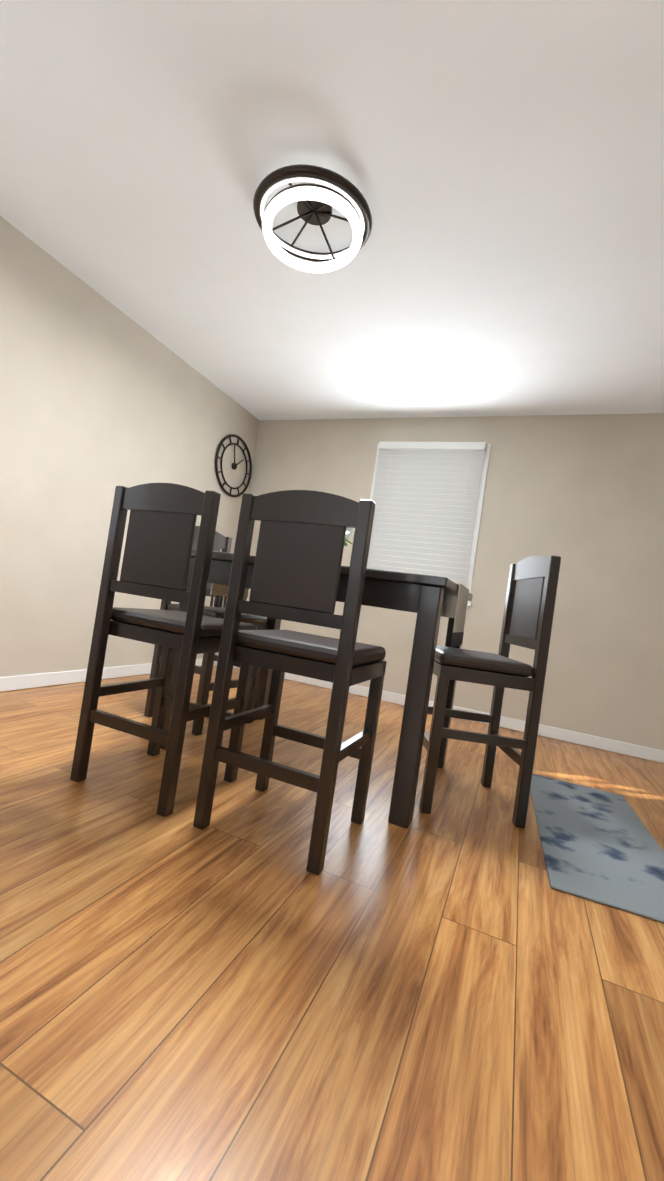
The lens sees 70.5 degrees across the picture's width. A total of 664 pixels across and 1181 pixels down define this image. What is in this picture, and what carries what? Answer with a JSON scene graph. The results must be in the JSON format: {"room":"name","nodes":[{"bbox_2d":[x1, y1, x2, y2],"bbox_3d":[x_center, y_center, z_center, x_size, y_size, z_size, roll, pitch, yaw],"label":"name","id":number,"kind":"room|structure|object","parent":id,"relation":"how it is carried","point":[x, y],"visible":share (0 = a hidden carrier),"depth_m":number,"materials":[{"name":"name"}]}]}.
{"room":"dining room","nodes":[
{"label":"dining room","id":0,"kind":"room"},
{"bbox_2d":[0,216,259,676],"bbox_3d":[-2.646,-0.824,0.500,0.150,2.430,9.360,8,-1,23],"label":"wall","id":1,"kind":"structure","parent":0,"point":[101,398],"depth_m":2.89,"materials":[{"name":"beige paint"}]},
{"bbox_2d":[0,658,216,691],"bbox_3d":[-1.811,0.532,2.713,0.013,0.084,3.960,8,-1,23],"label":"baseboard","id":2,"kind":"structure","parent":1,"relation":"attached to","point":[12,683],"depth_m":2.97,"materials":[{"name":"white wood"}]},
{"bbox_2d":[215,434,251,496],"bbox_3d":[-0.900,-1.146,4.330,0.022,0.564,0.564,8,-1,23],"label":"clock","id":3,"kind":"object","parent":1,"relation":"attached to","point":[234,465],"visible":1,"depth_m":4.31,"materials":[{"name":"brown metal"}]},
{"bbox_2d":[0,666,663,1180],"bbox_3d":[-0.210,0.781,-0.626,5.970,0.100,9.360,8,-1,23],"label":"floor","id":4,"kind":"structure","parent":0,"point":[452,986],"depth_m":0.98,"materials":[{"name":"brown wood"}]},
{"bbox_2d":[70,483,256,816],"bbox_3d":[-0.582,0.181,1.798,0.440,1.090,0.415,8,-1,23],"label":"dining chair","id":5,"kind":"object","parent":4,"relation":"on","point":[159,541],"visible":0.9,"depth_m":1.64,"materials":[{"name":"black wood"}]},
{"bbox_2d":[144,526,266,735],"bbox_3d":[-0.666,0.189,2.663,0.415,1.090,0.440,7,-2,31],"label":"dining chair","id":6,"kind":"object","parent":4,"relation":"on","point":[205,669],"visible":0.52,"depth_m":2.56,"materials":[{"name":"black wood"}]},
{"bbox_2d":[193,490,386,874],"bbox_3d":[-0.084,0.249,1.600,0.440,1.090,0.415,8,-1,23],"label":"dining chair","id":7,"kind":"object","parent":4,"relation":"on","point":[299,555],"visible":1,"depth_m":1.44,"materials":[{"name":"black wood"}]},
{"bbox_2d":[160,549,472,828],"bbox_3d":[-0.034,0.363,2.304,1.200,0.910,0.900,8,-1,23],"label":"dining table","id":8,"kind":"object","parent":4,"relation":"on","point":[430,600],"visible":0.44,"depth_m":1.73,"materials":[{"name":"black wood"}]},
{"bbox_2d":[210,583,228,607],"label":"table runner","id":9,"kind":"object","parent":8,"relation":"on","point":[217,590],"depth_m":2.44,"materials":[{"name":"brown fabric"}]},
{"bbox_2d":[450,583,468,646],"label":"table runner","id":10,"kind":"object","parent":8,"relation":"on","point":[463,592],"depth_m":2.04,"materials":[{"name":"white fabric"}]},
{"bbox_2d":[344,527,354,545],"bbox_3d":[-0.004,-0.251,2.299,0.222,0.302,0.239,8,-1,23],"label":"vase","id":11,"kind":"object","parent":10,"relation":"on","point":[349,532],"visible":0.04,"depth_m":2.26,"materials":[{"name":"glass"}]},
{"bbox_2d":[419,555,560,827],"bbox_3d":[0.625,0.362,2.056,0.415,1.090,0.440,8,-1,1],"label":"dining chair","id":12,"kind":"object","parent":4,"relation":"on","point":[529,608],"visible":0.79,"depth_m":1.84,"materials":[{"name":"black wood"}]},
{"bbox_2d":[530,774,663,922],"bbox_3d":[1.062,0.966,1.893,0.510,0.009,1.182,8,-1,23],"label":"rug","id":13,"kind":"object","parent":4,"relation":"on","point":[602,847],"visible":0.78,"depth_m":1.72,"materials":[{"name":"fabric"}]},
{"bbox_2d":[0,0,663,419],"bbox_3d":[0.152,-1.722,-0.569,5.970,0.100,9.360,8,-1,23],"label":"ceiling","id":14,"kind":"structure","parent":0,"point":[498,164],"depth_m":1.90,"materials":[{"name":"white paint"}]},
{"bbox_2d":[253,164,371,272],"bbox_3d":[-0.085,-1.560,2.006,0.508,0.172,0.507,8,-1,23],"label":"ceiling light","id":15,"kind":"object","parent":14,"relation":"attached to","point":[344,196],"visible":1,"depth_m":1.91,"materials":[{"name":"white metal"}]},
{"bbox_2d":[243,413,663,750],"bbox_3d":[1.688,-0.126,3.607,5.570,2.430,0.150,8,-1,23],"label":"wall","id":16,"kind":"structure","parent":0,"point":[582,496],"depth_m":3.54,"materials":[{"name":"beige paint"}]},
{"bbox_2d":[370,444,490,614],"bbox_3d":[0.754,-0.544,3.968,0.990,1.385,0.150,8,-1,23],"label":"window","id":17,"kind":"structure","parent":16,"relation":"in","point":[478,519],"depth_m":3.76,"materials":[{"name":"white plastic"}]},
{"bbox_2d":[367,442,486,586],"bbox_3d":[0.731,-0.577,3.902,0.890,1.322,0.055,8,-1,23],"label":"window blinds","id":18,"kind":"object","parent":17,"relation":"attached to","point":[425,496],"visible":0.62,"depth_m":3.89,"materials":[{"name":"white plastic"}]},
{"bbox_2d":[233,666,663,762],"bbox_3d":[0.930,0.951,3.736,4.349,0.084,0.018,8,-1,23],"label":"baseboard","id":19,"kind":"structure","parent":16,"relation":"attached to","point":[638,751],"depth_m":3.44,"materials":[{"name":"white wood"}]}
]}

